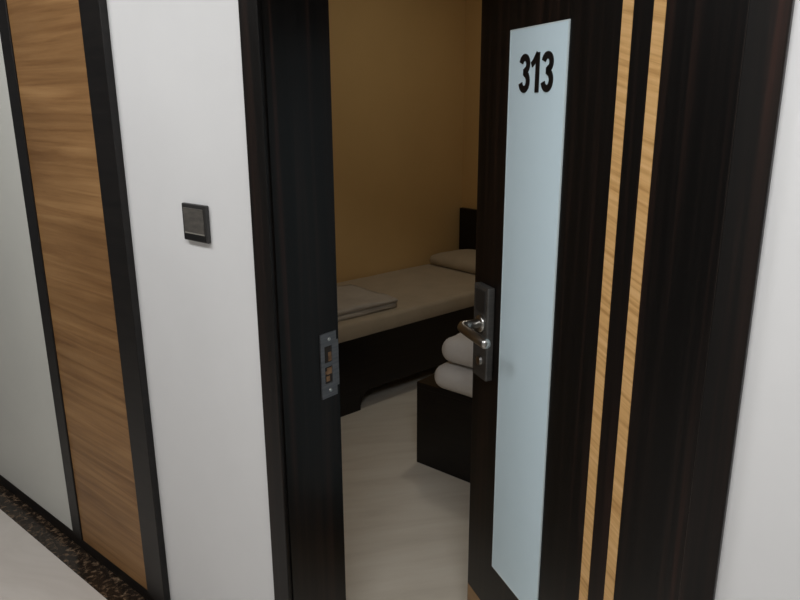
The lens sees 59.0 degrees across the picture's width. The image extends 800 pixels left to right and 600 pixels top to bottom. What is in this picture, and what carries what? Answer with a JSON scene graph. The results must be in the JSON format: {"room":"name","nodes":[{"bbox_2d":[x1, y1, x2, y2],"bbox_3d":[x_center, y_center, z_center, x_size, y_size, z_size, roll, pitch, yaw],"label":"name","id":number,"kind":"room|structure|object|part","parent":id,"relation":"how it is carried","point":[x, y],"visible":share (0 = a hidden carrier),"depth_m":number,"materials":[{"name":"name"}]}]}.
{"room":"hotel corridor","nodes":[
{"label":"hotel corridor","id":0,"kind":"room"},
{"bbox_2d":[0,509,106,599],"bbox_3d":[-2.057,1.053,2.033,8.360,0.057,1.814,12,20,38],"label":"floor","id":1,"kind":"structure","parent":0,"point":[29,570],"depth_m":2.38,"materials":[{"name":"tile"}]},
{"bbox_2d":[328,0,465,282],"bbox_3d":[-0.702,-0.809,3.905,2.964,2.518,0.095,-14,20,-40],"label":"wall","id":2,"kind":"structure","parent":0,"point":[397,67],"depth_m":4.41,"materials":[{"name":"paint"}]},
{"bbox_2d":[341,365,469,599],"bbox_3d":[0.428,0.557,3.779,4.512,0.057,3.990,12,20,38],"label":"floor","id":3,"kind":"structure","parent":0,"point":[406,520],"depth_m":2.75,"materials":[{"name":"laminate"}]},
{"bbox_2d":[337,207,476,416],"bbox_3d":[-0.053,0.006,4.127,2.003,0.823,0.755,-14,20,-40],"label":"bed","id":4,"kind":"object","parent":3,"relation":"on","point":[385,346],"visible":0.27,"depth_m":3.84,"materials":[{"name":"black wood"}]},
{"bbox_2d":[337,284,397,320],"bbox_3d":[-0.333,0.011,3.745,0.486,0.061,0.435,-13,20,-39],"label":"folded blanket","id":5,"kind":"object","parent":4,"relation":"on","point":[353,301],"visible":0.62,"depth_m":3.69,"materials":[{"name":"grey fabric"}]},
{"bbox_3d":[-0.069,-0.008,4.120,1.956,0.105,0.728,-14,20,-40],"label":"mattress","id":6,"kind":"part","parent":4,"relation":"part of","materials":[{"name":"white fabric"}]},
{"bbox_3d":[0.166,0.236,3.914,1.971,0.293,0.028,-14,20,-40],"label":"rail","id":7,"kind":"part","parent":4,"relation":"part of","materials":[{"name":"black wood"}]},
{"bbox_2d":[430,249,475,273],"bbox_3d":[0.473,-0.273,4.670,0.332,0.104,0.496,-14,20,-40],"label":"pillow","id":8,"kind":"object","parent":4,"relation":"on","point":[462,259],"visible":0.58,"depth_m":4.60,"materials":[{"name":"fabric"}]},
{"bbox_3d":[0.679,-0.210,4.751,0.031,0.747,0.755,-14,20,-40],"label":"headboard","id":9,"kind":"part","parent":4,"relation":"part of","materials":[{"name":"black wood"}]},
{"bbox_2d":[417,373,471,482],"bbox_3d":[0.588,0.541,3.016,0.855,0.380,0.589,12,20,38],"label":"nightstand","id":10,"kind":"object","parent":3,"relation":"on","point":[444,416],"visible":0.26,"depth_m":2.97,"materials":[{"name":"black wood"}]},
{"bbox_2d":[434,361,472,397],"bbox_3d":[0.444,0.321,2.897,0.533,0.106,0.380,12,20,38],"label":"rolled towel","id":11,"kind":"object","parent":10,"relation":"on","point":[451,376],"visible":0.14,"depth_m":2.86,"materials":[{"name":"white fabric"}]},
{"bbox_2d":[442,329,473,367],"bbox_3d":[0.452,0.206,2.879,0.505,0.117,0.352,12,20,38],"label":"rolled towel","id":12,"kind":"object","parent":11,"relation":"on","point":[458,349],"visible":0.16,"depth_m":2.85,"materials":[{"name":"white fabric"}]},
{"bbox_2d":[106,0,799,599],"bbox_3d":[-1.370,-0.411,2.484,8.360,2.518,0.171,12,20,38],"label":"wall","id":13,"kind":"structure","parent":0,"point":[177,64],"depth_m":1.63,"materials":[{"name":"white paint"}]},
{"bbox_2d":[0,37,72,530],"bbox_3d":[-1.803,-0.500,2.718,1.676,2.468,0.006,12,20,38],"label":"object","id":14,"kind":"structure","parent":13,"relation":"attached to","point":[30,450],"depth_m":2.48,"materials":[{"name":"grey paint"}]},
{"bbox_2d":[0,484,145,599],"bbox_3d":[-1.446,0.855,2.733,8.360,0.058,0.086,12,20,38],"label":"trim","id":15,"kind":"structure","parent":13,"relation":"attached to","point":[105,582],"depth_m":2.50,"materials":[{"name":"brown stone"}]},
{"bbox_2d":[0,475,153,599],"bbox_3d":[-2.464,0.566,3.593,5.637,0.048,0.007,12,20,38],"label":"baseboard","id":16,"kind":"structure","parent":13,"relation":"attached to","point":[45,514],"depth_m":2.54,"materials":[{"name":"black stone"}]},
{"bbox_2d":[0,0,170,599],"bbox_3d":[-0.938,-0.307,2.007,0.597,2.468,0.021,12,20,38],"label":"panel","id":17,"kind":"object","parent":13,"relation":"attached to","point":[57,54],"visible":1,"depth_m":2.05,"materials":[{"name":"brown wood"}]},
{"bbox_2d":[182,202,210,243],"bbox_3d":[-0.474,-0.179,1.644,0.095,0.087,0.013,12,20,38],"label":"wall switch","id":18,"kind":"object","parent":13,"relation":"attached to","point":[196,222],"visible":1,"depth_m":1.63,"materials":[{"name":"plastic"}]},
{"bbox_2d":[238,0,794,599],"bbox_3d":[0.126,0.123,1.329,0.991,2.089,0.193,12,20,38],"label":"door frame","id":19,"kind":"structure","parent":13,"relation":"attached to","point":[285,44],"depth_m":1.47,"materials":[{"name":"brown wood"}]},
{"bbox_3d":[-0.169,0.154,1.676,0.004,0.162,0.050,12,20,38],"label":"strike plate","id":20,"kind":"part","parent":19,"relation":"part of","materials":[{"name":"metal"}]},
{"bbox_2d":[457,0,747,599],"bbox_3d":[0.324,0.121,1.469,0.137,2.000,0.857,-6,17,-20],"label":"door","id":21,"kind":"structure","parent":13,"relation":"in","point":[606,126],"depth_m":1.37,"materials":[{"name":"brown wood"}]},
{"bbox_3d":[0.193,0.077,1.724,0.074,0.046,0.164,-6,17,-20],"label":"lever handle","id":22,"kind":"part","parent":21,"relation":"part of","materials":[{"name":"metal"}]},
{"bbox_3d":[0.287,0.092,1.633,0.002,1.357,0.223,-6,17,-20],"label":"glass panel","id":23,"kind":"part","parent":21,"relation":"part of","materials":[{"name":"white glass"}]},
{"bbox_2d":[462,0,481,208],"bbox_3d":[1.605,-0.744,3.634,0.095,2.518,3.596,-14,20,-40],"label":"wall","id":24,"kind":"structure","parent":0,"point":[473,7],"depth_m":4.70,"materials":[{"name":"paint"}]}
]}

